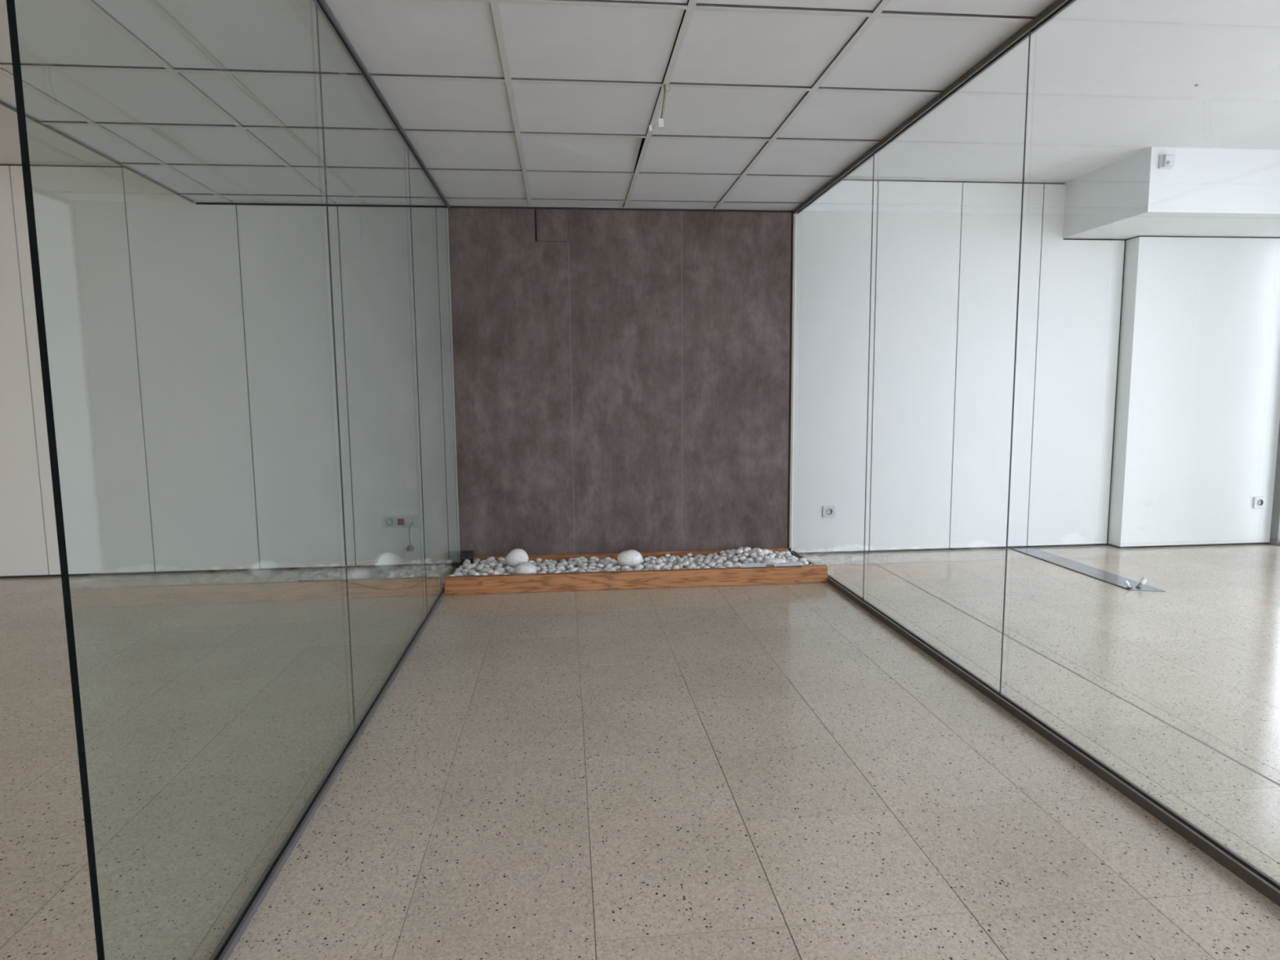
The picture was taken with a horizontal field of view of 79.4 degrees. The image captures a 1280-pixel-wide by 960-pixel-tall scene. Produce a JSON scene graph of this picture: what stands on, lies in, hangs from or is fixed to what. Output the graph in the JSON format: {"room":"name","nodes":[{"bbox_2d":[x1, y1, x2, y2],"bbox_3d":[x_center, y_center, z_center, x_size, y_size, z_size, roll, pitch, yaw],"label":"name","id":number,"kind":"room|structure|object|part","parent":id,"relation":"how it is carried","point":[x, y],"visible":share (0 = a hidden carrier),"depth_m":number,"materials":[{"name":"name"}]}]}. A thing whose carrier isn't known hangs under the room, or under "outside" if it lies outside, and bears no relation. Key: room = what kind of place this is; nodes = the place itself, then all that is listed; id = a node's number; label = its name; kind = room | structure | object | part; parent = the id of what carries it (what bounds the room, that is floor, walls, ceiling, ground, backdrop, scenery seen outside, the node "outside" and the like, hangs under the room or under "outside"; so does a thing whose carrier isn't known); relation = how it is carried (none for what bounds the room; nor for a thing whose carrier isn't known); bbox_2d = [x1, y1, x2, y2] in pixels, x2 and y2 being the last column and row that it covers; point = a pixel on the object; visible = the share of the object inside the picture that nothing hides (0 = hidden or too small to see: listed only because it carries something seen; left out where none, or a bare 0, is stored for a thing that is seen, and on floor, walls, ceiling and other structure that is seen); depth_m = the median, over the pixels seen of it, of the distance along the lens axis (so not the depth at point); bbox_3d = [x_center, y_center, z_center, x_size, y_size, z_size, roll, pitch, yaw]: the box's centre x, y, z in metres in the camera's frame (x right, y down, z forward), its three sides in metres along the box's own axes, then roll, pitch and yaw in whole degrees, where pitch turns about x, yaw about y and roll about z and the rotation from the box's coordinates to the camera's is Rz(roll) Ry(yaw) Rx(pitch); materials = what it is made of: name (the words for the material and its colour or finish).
{"room":"office corridor","nodes":[
{"label":"office corridor","id":0,"kind":"room"},
{"bbox_2d":[0,164,1126,577],"bbox_3d":[-0.247,-0.776,5.036,9.500,2.729,0.108,-1,6,-5],"label":"wall","id":1,"kind":"structure","parent":0,"point":[639,380],"depth_m":4.97,"materials":[{"name":"paint"}]},
{"bbox_3d":[-4.005,-0.623,4.645,0.611,2.454,0.014,-1,6,-5],"label":"wall panel","id":2,"kind":"part","parent":1,"relation":"part of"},
{"bbox_3d":[-3.386,-0.635,4.705,0.620,2.454,0.014,-1,6,-5],"label":"wall panel","id":3,"kind":"part","parent":1,"relation":"part of","materials":[{"name":"paint"}]},
{"bbox_3d":[-2.758,-0.648,4.765,0.628,2.454,0.014,-1,6,-5],"label":"wall panel","id":4,"kind":"part","parent":1,"relation":"part of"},
{"bbox_3d":[-2.145,-0.558,4.835,0.588,2.248,0.014,-1,6,-5],"label":"wall panel","id":5,"kind":"part","parent":1,"relation":"part of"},
{"bbox_3d":[-1.554,-0.569,4.891,0.585,2.248,0.014,-1,6,-5],"label":"wall panel","id":6,"kind":"part","parent":1,"relation":"part of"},
{"bbox_2d":[383,515,417,528],"bbox_3d":[-1.541,0.268,4.974,0.212,0.081,0.015,-1,6,-5],"label":"socket","id":7,"kind":"object","parent":1,"relation":"attached to","point":[402,521],"visible":1,"depth_m":4.97,"materials":[{"name":"white plastic"}]},
{"bbox_3d":[-1.613,0.271,4.968,0.071,0.080,0.010,-1,6,-5],"label":"plate","id":8,"kind":"part","parent":7,"relation":"part of","materials":[{"name":"white plastic"}]},
{"bbox_3d":[-1.542,0.269,4.974,0.071,0.080,0.010,-1,6,-5],"label":"plate","id":9,"kind":"part","parent":7,"relation":"part of","materials":[{"name":"white plastic"}]},
{"bbox_2d":[406,523,414,551],"bbox_3d":[-1.482,0.368,4.967,0.048,0.180,0.048,-1,6,-5],"label":"lead","id":10,"kind":"object","parent":7,"relation":"hanging from","point":[410,548],"visible":1,"depth_m":4.96,"materials":[{"name":"grey plastic"}]},
{"bbox_3d":[-1.476,0.351,4.969,0.030,0.146,0.015,-7,9,-44],"label":"cord","id":11,"kind":"part","parent":10,"relation":"part of","materials":[{"name":"grey plastic"}]},
{"bbox_3d":[-1.472,0.268,4.981,0.071,0.080,0.010,-1,6,-5],"label":"plate","id":12,"kind":"part","parent":7,"relation":"part of","materials":[{"name":"white plastic"}]},
{"bbox_3d":[-1.222,-0.576,4.923,0.069,2.248,0.014,-1,6,-5],"label":"wall panel","id":13,"kind":"part","parent":1,"relation":"part of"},
{"bbox_3d":[-0.815,-0.584,4.962,0.741,2.248,0.014,-1,6,-5],"label":"wall panel","id":14,"kind":"part","parent":1,"relation":"part of","materials":[{"name":"brown concrete"}]},
{"bbox_3d":[-0.554,-1.609,4.874,0.197,0.196,0.014,-1,6,-5],"label":"access panel","id":15,"kind":"part","parent":1,"relation":"part of","materials":[{"name":"brown concrete"}]},
{"bbox_3d":[-0.085,-0.599,5.032,0.722,2.248,0.014,-1,6,-5],"label":"wall panel","id":16,"kind":"part","parent":1,"relation":"part of","materials":[{"name":"brown concrete"}]},
{"bbox_3d":[0.634,-0.613,5.101,0.719,2.248,0.014,-1,6,-5],"label":"wall panel","id":17,"kind":"part","parent":1,"relation":"part of","materials":[{"name":"brown concrete"}]},
{"bbox_2d":[822,505,835,517],"bbox_3d":[1.286,0.214,5.245,0.088,0.084,0.014,-1,6,-5],"label":"wall socket","id":18,"kind":"object","parent":1,"relation":"attached to","point":[825,508],"visible":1,"depth_m":5.24,"materials":[{"name":"white plastic"}]},
{"bbox_3d":[1.292,-0.729,5.153,0.547,2.454,0.014,-1,6,-5],"label":"wall panel","id":19,"kind":"part","parent":1,"relation":"part of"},
{"bbox_3d":[1.855,-0.740,5.207,0.571,2.454,0.014,-1,6,-5],"label":"wall panel","id":20,"kind":"part","parent":1,"relation":"part of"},
{"bbox_3d":[2.426,-0.751,5.261,0.563,2.454,0.014,-1,6,-5],"label":"wall panel","id":21,"kind":"part","parent":1,"relation":"part of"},
{"bbox_3d":[3.009,-0.763,5.317,0.594,2.454,0.014,-1,6,-5],"label":"wall panel","id":22,"kind":"part","parent":1,"relation":"part of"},
{"bbox_2d":[0,543,1279,959],"bbox_3d":[0.182,1.065,0.948,9.500,0.120,8.605,-1,6,-5],"label":"floor","id":23,"kind":"structure","parent":0,"point":[756,771],"depth_m":2.31,"materials":[{"name":"tile"}]},
{"bbox_2d":[6,0,462,959],"bbox_3d":[-0.995,-0.358,2.981,0.027,2.273,3.917,-1,6,-5],"label":"glass wall","id":24,"kind":"structure","parent":23,"relation":"on","point":[239,924],"depth_m":1.71,"materials":[{"name":"grey metal"}]},
{"bbox_3d":[-0.999,-0.364,3.022,0.010,2.256,1.326,-1,6,-5],"label":"glass pane","id":25,"kind":"part","parent":24,"relation":"part of","materials":[{"name":"glass"}]},
{"bbox_3d":[-1.124,-0.507,4.298,0.010,2.256,1.251,-1,6,-5],"label":"glass pane","id":26,"kind":"part","parent":24,"relation":"part of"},
{"bbox_2d":[297,565,445,589],"bbox_3d":[-1.566,0.605,4.599,0.877,0.006,0.470,-3,7,-23],"label":"cord","id":27,"kind":"object","parent":23,"relation":"on","point":[445,566],"visible":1,"depth_m":4.58,"materials":[{"name":"white plastic"}]},
{"bbox_2d":[455,567,463,571],"bbox_3d":[-1.090,0.547,4.651,0.047,0.036,0.044,-3,7,-21],"label":"pebble","id":28,"kind":"object","parent":23,"relation":"on","point":[459,568],"visible":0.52,"depth_m":4.64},
{"bbox_2d":[461,551,473,564],"bbox_3d":[-1.118,0.511,4.995,0.072,0.095,0.056,-1,6,-5],"label":"junction box","id":29,"kind":"object","parent":23,"relation":"on","point":[468,555],"visible":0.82,"depth_m":4.97,"materials":[{"name":"black plastic"}]},
{"bbox_3d":[-1.119,0.468,4.990,0.072,0.008,0.056,-1,6,-5],"label":"lid","id":30,"kind":"part","parent":29,"relation":"part of","materials":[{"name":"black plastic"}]},
{"bbox_2d":[493,567,504,573],"bbox_3d":[-0.826,0.538,4.509,0.069,0.050,0.060,-4,7,-30],"label":"pebble","id":31,"kind":"object","parent":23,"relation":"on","point":[499,568],"visible":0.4,"depth_m":4.50,"materials":[{"name":"stone"}]},
{"bbox_2d":[560,560,568,566],"bbox_3d":[-0.476,0.528,4.854,0.043,0.033,0.052,-1,6,0],"label":"pebble","id":32,"kind":"object","parent":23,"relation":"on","point":[565,563],"visible":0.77,"depth_m":4.84,"materials":[{"name":"stone"}]},
{"bbox_2d":[576,561,582,567],"bbox_3d":[-0.373,0.528,4.804,0.052,0.035,0.045,5,8,38],"label":"pebble","id":33,"kind":"object","parent":23,"relation":"on","point":[578,563],"visible":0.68,"depth_m":4.79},
{"bbox_2d":[592,557,599,562],"bbox_3d":[-0.285,0.518,4.988,0.041,0.030,0.038,-5,8,-35],"label":"pebble","id":34,"kind":"object","parent":23,"relation":"on","point":[596,559],"visible":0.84,"depth_m":4.98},
{"bbox_2d":[604,556,610,560],"bbox_3d":[-0.210,0.519,5.021,0.054,0.033,0.043,-6,9,-41],"label":"pebble","id":35,"kind":"object","parent":23,"relation":"on","point":[607,558],"visible":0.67,"depth_m":5.00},
{"bbox_2d":[621,565,631,570],"bbox_3d":[-0.084,0.535,4.631,0.058,0.044,0.071,-1,6,-2],"label":"pebble","id":36,"kind":"object","parent":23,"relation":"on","point":[623,567],"visible":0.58,"depth_m":4.61,"materials":[{"name":"stone"}]},
{"bbox_2d":[462,551,803,574],"bbox_3d":[-0.034,0.528,4.769,2.165,0.093,0.707,-1,6,-5],"label":"bedding","id":37,"kind":"object","parent":23,"relation":"on","point":[772,555],"visible":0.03,"depth_m":4.86,"materials":[{"name":"gravel"}]},
{"bbox_2d":[452,572,463,576],"bbox_3d":[-1.049,0.552,4.429,0.071,0.048,0.064,1,7,17],"label":"pebble","id":38,"kind":"object","parent":37,"relation":"on","point":[456,574],"visible":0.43,"depth_m":4.41,"materials":[{"name":"stone"}]},
{"bbox_2d":[462,571,468,575],"bbox_3d":[-1.016,0.548,4.483,0.037,0.028,0.044,0,6,2],"label":"pebble","id":39,"kind":"object","parent":37,"relation":"on","point":[464,573],"visible":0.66,"depth_m":4.47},
{"bbox_2d":[462,563,470,568],"bbox_3d":[-1.066,0.532,4.738,0.047,0.035,0.052,5,8,38],"label":"pebble","id":40,"kind":"object","parent":37,"relation":"on","point":[464,566],"visible":0.57,"depth_m":4.72,"materials":[{"name":"stone"}]},
{"bbox_2d":[466,564,473,568],"bbox_3d":[-1.030,0.527,4.660,0.042,0.030,0.039,0,6,6],"label":"pebble","id":41,"kind":"object","parent":37,"relation":"on","point":[470,566],"visible":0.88,"depth_m":4.65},
{"bbox_2d":[475,565,483,570],"bbox_3d":[-0.953,0.525,4.574,0.042,0.030,0.040,6,9,45],"label":"pebble","id":42,"kind":"object","parent":37,"relation":"on","point":[479,567],"visible":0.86,"depth_m":4.56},
{"bbox_2d":[480,559,487,564],"bbox_3d":[-0.991,0.528,4.899,0.054,0.041,0.050,-4,7,-26],"label":"pebble","id":43,"kind":"object","parent":37,"relation":"on","point":[482,562],"visible":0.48,"depth_m":4.88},
{"bbox_2d":[480,568,488,573],"bbox_3d":[-0.909,0.531,4.507,0.040,0.032,0.044,-5,8,-36],"label":"pebble","id":44,"kind":"object","parent":37,"relation":"on","point":[483,570],"visible":0.73,"depth_m":4.49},
{"bbox_2d":[486,569,493,574],"bbox_3d":[-0.868,0.535,4.461,0.044,0.033,0.049,-2,7,-15],"label":"pebble","id":45,"kind":"object","parent":37,"relation":"on","point":[488,571],"visible":0.78,"depth_m":4.44,"materials":[{"name":"stone"}]},
{"bbox_2d":[492,570,499,574],"bbox_3d":[-0.822,0.534,4.403,0.040,0.034,0.046,-2,7,-12],"label":"pebble","id":46,"kind":"object","parent":37,"relation":"on","point":[495,572],"visible":0.66,"depth_m":4.39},
{"bbox_2d":[507,568,514,573],"bbox_3d":[-0.756,0.535,4.521,0.041,0.032,0.047,-6,9,-42],"label":"pebble","id":47,"kind":"object","parent":37,"relation":"on","point":[510,570],"visible":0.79,"depth_m":4.50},
{"bbox_2d":[504,548,528,566],"bbox_3d":[-0.762,0.480,4.764,0.146,0.114,0.136,-1,6,-5],"label":"boulder","id":48,"kind":"object","parent":37,"relation":"on","point":[516,556],"visible":0.85,"depth_m":4.71,"materials":[{"name":"stone"}]},
{"bbox_2d":[513,562,537,573],"bbox_3d":[-0.658,0.515,4.426,0.130,0.085,0.115,-1,6,-5],"label":"boulder","id":49,"kind":"object","parent":37,"relation":"on","point":[522,567],"visible":0.8,"depth_m":4.38,"materials":[{"name":"stone"}]},
{"bbox_2d":[547,568,554,573],"bbox_3d":[-0.527,0.539,4.539,0.038,0.029,0.047,1,7,17],"label":"pebble","id":50,"kind":"object","parent":37,"relation":"on","point":[550,571],"visible":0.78,"depth_m":4.52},
{"bbox_2d":[555,565,565,570],"bbox_3d":[-0.482,0.539,4.660,0.059,0.045,0.053,-3,7,-21],"label":"pebble","id":51,"kind":"object","parent":37,"relation":"on","point":[559,567],"visible":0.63,"depth_m":4.64,"materials":[{"name":"stone"}]},
{"bbox_2d":[566,564,573,568],"bbox_3d":[-0.428,0.532,4.724,0.043,0.033,0.046,-1,7,-8],"label":"pebble","id":52,"kind":"object","parent":37,"relation":"on","point":[569,566],"visible":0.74,"depth_m":4.71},
{"bbox_2d":[568,567,576,572],"bbox_3d":[-0.402,0.535,4.559,0.047,0.035,0.041,2,7,19],"label":"pebble","id":53,"kind":"object","parent":37,"relation":"on","point":[571,569],"visible":0.71,"depth_m":4.54,"materials":[{"name":"stone"}]},
{"bbox_2d":[582,558,587,563],"bbox_3d":[-0.358,0.522,4.965,0.045,0.029,0.038,1,7,15],"label":"pebble","id":54,"kind":"object","parent":37,"relation":"on","point":[584,560],"visible":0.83,"depth_m":4.95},
{"bbox_2d":[587,565,595,570],"bbox_3d":[-0.292,0.538,4.683,0.051,0.035,0.045,-6,8,-38],"label":"pebble","id":55,"kind":"object","parent":37,"relation":"on","point":[592,567],"visible":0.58,"depth_m":4.67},
{"bbox_2d":[608,566,616,571],"bbox_3d":[-0.166,0.537,4.591,0.062,0.042,0.057,-4,7,-31],"label":"pebble","id":56,"kind":"object","parent":37,"relation":"on","point":[612,568],"visible":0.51,"depth_m":4.57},
{"bbox_2d":[613,565,620,570],"bbox_3d":[-0.139,0.533,4.670,0.045,0.031,0.043,4,8,32],"label":"pebble","id":57,"kind":"object","parent":37,"relation":"on","point":[617,567],"visible":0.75,"depth_m":4.66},
{"bbox_2d":[617,549,642,568],"bbox_3d":[-0.064,0.487,4.762,0.157,0.109,0.142,-1,6,-5],"label":"boulder","id":58,"kind":"object","parent":37,"relation":"on","point":[631,558],"visible":0.85,"depth_m":4.71,"materials":[{"name":"stone"}]},
{"bbox_2d":[632,566,640,570],"bbox_3d":[-0.018,0.532,4.591,0.049,0.034,0.045,-1,6,0],"label":"pebble","id":59,"kind":"object","parent":37,"relation":"on","point":[635,567],"visible":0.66,"depth_m":4.58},
{"bbox_2d":[634,564,643,569],"bbox_3d":[-0.005,0.527,4.658,0.055,0.037,0.048,1,7,11],"label":"pebble","id":60,"kind":"object","parent":37,"relation":"on","point":[637,565],"visible":0.61,"depth_m":4.64,"materials":[{"name":"stone"}]},
{"bbox_2d":[652,564,660,569],"bbox_3d":[0.095,0.525,4.604,0.047,0.036,0.055,2,7,25],"label":"pebble","id":61,"kind":"object","parent":37,"relation":"on","point":[654,566],"visible":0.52,"depth_m":4.59,"materials":[{"name":"stone"}]},
{"bbox_2d":[654,558,662,564],"bbox_3d":[0.115,0.515,4.874,0.053,0.034,0.047,2,8,8],"label":"pebble","id":62,"kind":"object","parent":37,"relation":"on","point":[658,560],"visible":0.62,"depth_m":4.86,"materials":[{"name":"stone"}]},
{"bbox_2d":[657,562,665,565],"bbox_3d":[0.130,0.520,4.719,0.046,0.033,0.043,5,8,39],"label":"pebble","id":63,"kind":"object","parent":37,"relation":"on","point":[658,563],"visible":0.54,"depth_m":4.71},
{"bbox_2d":[660,557,666,562],"bbox_3d":[0.146,0.513,4.933,0.042,0.032,0.051,3,8,31],"label":"pebble","id":64,"kind":"object","parent":37,"relation":"on","point":[664,559],"visible":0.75,"depth_m":4.92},
{"bbox_2d":[671,564,679,568],"bbox_3d":[0.210,0.526,4.593,0.052,0.036,0.048,-6,8,-40],"label":"pebble","id":65,"kind":"object","parent":37,"relation":"on","point":[674,566],"visible":0.58,"depth_m":4.58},
{"bbox_2d":[680,560,688,567],"bbox_3d":[0.276,0.521,4.755,0.058,0.042,0.060,4,8,33],"label":"pebble","id":66,"kind":"object","parent":37,"relation":"on","point":[684,563],"visible":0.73,"depth_m":4.73,"materials":[{"name":"stone"}]},
{"bbox_2d":[702,560,709,564],"bbox_3d":[0.411,0.512,4.771,0.044,0.030,0.039,0,7,9],"label":"pebble","id":67,"kind":"object","parent":37,"relation":"on","point":[705,562],"visible":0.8,"depth_m":4.76,"materials":[{"name":"stone"}]},
{"bbox_2d":[707,563,714,567],"bbox_3d":[0.429,0.515,4.654,0.041,0.026,0.033,4,8,34],"label":"pebble","id":68,"kind":"object","parent":37,"relation":"on","point":[711,565],"visible":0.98,"depth_m":4.64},
{"bbox_2d":[718,556,727,561],"bbox_3d":[0.525,0.503,4.893,0.056,0.035,0.045,0,6,2],"label":"pebble","id":69,"kind":"object","parent":37,"relation":"on","point":[723,558],"visible":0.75,"depth_m":4.87,"materials":[{"name":"stone"}]},
{"bbox_2d":[725,563,732,567],"bbox_3d":[0.533,0.514,4.612,0.041,0.029,0.039,-1,6,-2],"label":"pebble","id":70,"kind":"object","parent":37,"relation":"on","point":[729,565],"visible":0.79,"depth_m":4.60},
{"bbox_2d":[728,551,735,555],"bbox_3d":[0.594,0.473,4.984,0.051,0.032,0.042,0,6,11],"label":"pebble","id":71,"kind":"object","parent":37,"relation":"on","point":[732,553],"visible":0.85,"depth_m":4.97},
{"bbox_2d":[732,557,738,562],"bbox_3d":[0.596,0.500,4.818,0.041,0.030,0.039,-1,7,-8],"label":"pebble","id":72,"kind":"object","parent":37,"relation":"on","point":[734,559],"visible":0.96,"depth_m":4.80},
{"bbox_2d":[732,563,741,567],"bbox_3d":[0.581,0.525,4.642,0.074,0.050,0.064,-2,7,-12],"label":"pebble","id":73,"kind":"object","parent":37,"relation":"on","point":[734,565],"visible":0.36,"depth_m":4.62,"materials":[{"name":"stone"}]},
{"bbox_2d":[734,549,743,554],"bbox_3d":[0.638,0.461,4.952,0.048,0.035,0.050,-3,7,-24],"label":"pebble","id":74,"kind":"object","parent":37,"relation":"on","point":[737,551],"visible":1,"depth_m":4.94,"materials":[{"name":"stone"}]},
{"bbox_2d":[738,555,746,561],"bbox_3d":[0.642,0.494,4.834,0.042,0.033,0.045,4,8,37],"label":"pebble","id":75,"kind":"object","parent":37,"relation":"on","point":[741,558],"visible":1,"depth_m":4.82,"materials":[{"name":"stone"}]},
{"bbox_2d":[742,547,748,551],"bbox_3d":[0.681,0.451,4.972,0.038,0.030,0.041,0,6,6],"label":"pebble","id":76,"kind":"object","parent":37,"relation":"on","point":[744,549],"visible":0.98,"depth_m":4.96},
{"bbox_2d":[742,551,748,556],"bbox_3d":[0.669,0.472,4.888,0.038,0.028,0.041,0,6,4],"label":"pebble","id":77,"kind":"object","parent":37,"relation":"on","point":[745,554],"visible":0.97,"depth_m":4.88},
{"bbox_2d":[746,557,752,562],"bbox_3d":[0.682,0.499,4.794,0.043,0.032,0.047,-1,6,-6],"label":"pebble","id":78,"kind":"object","parent":37,"relation":"on","point":[748,559],"visible":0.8,"depth_m":4.78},
{"bbox_2d":[749,551,757,556],"bbox_3d":[0.724,0.477,4.927,0.055,0.037,0.048,0,6,1],"label":"pebble","id":79,"kind":"object","parent":37,"relation":"on","point":[751,553],"visible":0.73,"depth_m":4.91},
{"bbox_2d":[754,555,762,561],"bbox_3d":[0.739,0.497,4.817,0.048,0.041,0.054,-1,6,-4],"label":"pebble","id":80,"kind":"object","parent":37,"relation":"on","point":[758,558],"visible":0.88,"depth_m":4.80,"materials":[{"name":"stone"}]},
{"bbox_2d":[757,551,764,556],"bbox_3d":[0.768,0.471,4.906,0.042,0.032,0.037,5,9,42],"label":"pebble","id":81,"kind":"object","parent":37,"relation":"on","point":[759,553],"visible":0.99,"depth_m":4.89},
{"bbox_2d":[761,548,768,555],"bbox_3d":[0.806,0.469,4.992,0.053,0.045,0.059,-2,7,-10],"label":"pebble","id":82,"kind":"object","parent":37,"relation":"on","point":[765,551],"visible":0.69,"depth_m":4.97,"materials":[{"name":"stone"}]},
{"bbox_2d":[762,557,786,566],"bbox_3d":[0.807,0.498,4.642,0.144,0.054,0.086,-1,6,-5],"label":"flat stone","id":83,"kind":"object","parent":37,"relation":"on","point":[769,562],"visible":0.69,"depth_m":4.62,"materials":[{"name":"stone"}]},
{"bbox_2d":[776,551,782,556],"bbox_3d":[0.905,0.483,4.996,0.044,0.032,0.038,3,8,31],"label":"pebble","id":84,"kind":"object","parent":37,"relation":"on","point":[780,553],"visible":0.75,"depth_m":4.99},
{"bbox_2d":[798,557,806,562],"bbox_3d":[1.020,0.505,4.827,0.050,0.031,0.040,2,7,18],"label":"pebble","id":85,"kind":"object","parent":37,"relation":"on","point":[802,559],"visible":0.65,"depth_m":4.82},
{"bbox_2d":[801,560,808,564],"bbox_3d":[1.015,0.509,4.734,0.041,0.031,0.037,3,7,28],"label":"pebble","id":86,"kind":"object","parent":37,"relation":"on","point":[804,562],"visible":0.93,"depth_m":4.72,"materials":[{"name":"stone"}]},
{"bbox_2d":[444,547,827,595],"bbox_3d":[-0.034,0.526,4.759,2.186,0.098,0.781,-1,6,-5],"label":"edging","id":87,"kind":"object","parent":23,"relation":"on","point":[725,576],"visible":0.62,"depth_m":4.38,"materials":[{"name":"brown wood"}]},
{"bbox_2d":[488,562,495,567],"bbox_3d":[-0.909,0.522,4.731,0.044,0.033,0.039,2,7,20],"label":"pebble","id":88,"kind":"object","parent":87,"relation":"in","point":[491,564],"visible":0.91,"depth_m":4.72,"materials":[{"name":"stone"}]},
{"bbox_2d":[649,560,655,564],"bbox_3d":[0.079,0.515,4.823,0.042,0.030,0.039,-6,8,-39],"label":"pebble","id":89,"kind":"object","parent":87,"relation":"in","point":[651,562],"visible":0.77,"depth_m":4.81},
{"bbox_2d":[740,563,765,568],"bbox_3d":[0.655,0.496,4.463,0.164,0.015,0.064,-1,6,-5],"label":"paper slip","id":90,"kind":"object","parent":87,"relation":"on","point":[753,565],"visible":1,"depth_m":4.47,"materials":[{"name":"paper"}]},
{"bbox_2d":[773,561,801,567],"bbox_3d":[0.859,0.492,4.482,0.174,0.016,0.063,-1,6,-5],"label":"paper slip","id":91,"kind":"object","parent":87,"relation":"on","point":[781,564],"visible":1,"depth_m":4.49,"materials":[{"name":"paper"}]},
{"bbox_2d":[643,557,649,561],"bbox_3d":[0.040,0.512,4.964,0.041,0.028,0.038,-1,6,-2],"label":"pebble","id":92,"kind":"object","parent":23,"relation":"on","point":[645,559],"visible":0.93,"depth_m":4.95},
{"bbox_2d":[644,564,653,568],"bbox_3d":[0.058,0.529,4.680,0.053,0.040,0.060,4,9,36],"label":"pebble","id":93,"kind":"object","parent":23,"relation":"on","point":[648,566],"visible":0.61,"depth_m":4.66,"materials":[{"name":"stone"}]},
{"bbox_2d":[784,553,791,557],"bbox_3d":[0.960,0.493,4.988,0.046,0.035,0.042,-2,7,-16],"label":"pebble","id":94,"kind":"object","parent":23,"relation":"on","point":[786,555],"visible":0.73,"depth_m":4.97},
{"bbox_2d":[788,558,795,562],"bbox_3d":[0.945,0.508,4.789,0.055,0.041,0.049,-4,7,-25],"label":"pebble","id":95,"kind":"object","parent":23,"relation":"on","point":[792,560],"visible":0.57,"depth_m":4.77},
{"bbox_2d":[789,0,1279,906],"bbox_3d":[1.270,-0.337,2.611,0.032,2.273,5.093,-1,6,-5],"label":"glass wall","id":96,"kind":"structure","parent":23,"relation":"on","point":[1256,878],"depth_m":2.55,"materials":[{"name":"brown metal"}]},
{"bbox_2d":[1009,547,1165,591],"bbox_3d":[2.732,0.543,4.801,0.169,0.006,1.208,-1,6,-5],"label":"floor strip","id":97,"kind":"object","parent":23,"relation":"on","point":[1103,575],"visible":1,"depth_m":4.73,"materials":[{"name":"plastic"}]},
{"bbox_2d":[1123,579,1133,588],"bbox_3d":[2.707,0.576,4.277,0.057,0.052,0.029,-1,6,-5],"label":"cable","id":98,"kind":"object","parent":97,"relation":"on","point":[1126,583],"visible":1,"depth_m":4.27,"materials":[{"name":"white plastic"}]},
{"bbox_2d":[1135,577,1147,588],"bbox_3d":[2.787,0.570,4.282,0.059,0.062,0.029,0,6,5],"label":"cable","id":99,"kind":"object","parent":97,"relation":"on","point":[1143,580],"visible":1,"depth_m":4.27,"materials":[{"name":"white plastic"}]},
{"bbox_2d":[1107,235,1279,548],"bbox_3d":[3.908,-0.594,5.365,1.174,2.118,0.136,-1,6,-5],"label":"pillar","id":100,"kind":"structure","parent":23,"relation":"on","point":[1197,413],"depth_m":5.29,"materials":[{"name":"paint"}]},
{"bbox_3d":[3.329,-0.584,5.310,0.010,2.094,0.114,-1,6,-5],"label":"panel","id":101,"kind":"part","parent":100,"relation":"part of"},
{"bbox_2d":[1253,496,1266,508],"bbox_3d":[4.357,0.158,5.418,0.088,0.084,0.014,-1,6,-5],"label":"wall socket","id":102,"kind":"object","parent":100,"relation":"attached to","point":[1256,499],"visible":1,"depth_m":5.41,"materials":[{"name":"white plastic"}]},
{"bbox_2d":[0,0,1279,210],"bbox_3d":[0.163,-1.409,0.629,9.740,0.328,8.765,-1,6,-5],"label":"ceiling","id":103,"kind":"structure","parent":0,"point":[504,103],"depth_m":3.15,"materials":[{"name":"tile"}]},
{"bbox_3d":[-2.351,-1.286,1.164,0.013,0.009,7.043,-1,6,-5],"label":"edge trim","id":104,"kind":"part","parent":103,"relation":"part of","materials":[{"name":"grey metal"}]},
{"bbox_2d":[648,84,670,131],"bbox_3d":[0.075,-1.423,2.943,0.083,0.176,0.016,-1,6,-5],"label":"wires","id":105,"kind":"object","parent":103,"relation":"hanging from","point":[660,121],"visible":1,"depth_m":2.94,"materials":[{"name":"white plastic"}]},
{"bbox_2d":[1063,146,1279,239],"bbox_3d":[3.701,-1.810,4.885,1.630,0.411,0.776,-1,6,-5],"label":"beam","id":106,"kind":"structure","parent":103,"relation":"attached to","point":[1206,192],"depth_m":4.51,"materials":[{"name":"white paint"}]},
{"bbox_2d":[1158,154,1175,168],"bbox_3d":[3.012,-1.822,4.403,0.076,0.078,0.039,-1,6,-5],"label":"sensor","id":107,"kind":"object","parent":106,"relation":"attached to","point":[1166,161],"visible":1,"depth_m":4.39,"materials":[{"name":"white plastic"}]},
{"bbox_3d":[4.954,-0.398,1.273,0.120,2.729,8.645,-1,6,-5],"label":"wall","id":108,"kind":"structure","parent":0,"visible":0},
{"bbox_2d":[1269,422,1279,546],"bbox_3d":[4.518,-0.719,5.172,0.093,2.400,0.335,-1,6,-5],"label":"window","id":109,"kind":"structure","parent":108,"relation":"in","point":[1274,540],"depth_m":5.41,"materials":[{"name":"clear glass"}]},
{"label":"pebble","id":110,"kind":"object","parent":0,"visible":0},
{"bbox_2d":[596,563,604,568],"bbox_3d":[-0.243,0.523,4.700,0.039,0.028,0.038,3,7,29],"label":"pebble","id":111,"kind":"object","parent":110,"relation":"on","point":[600,566],"visible":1,"depth_m":4.69,"materials":[{"name":"stone"}]}
]}

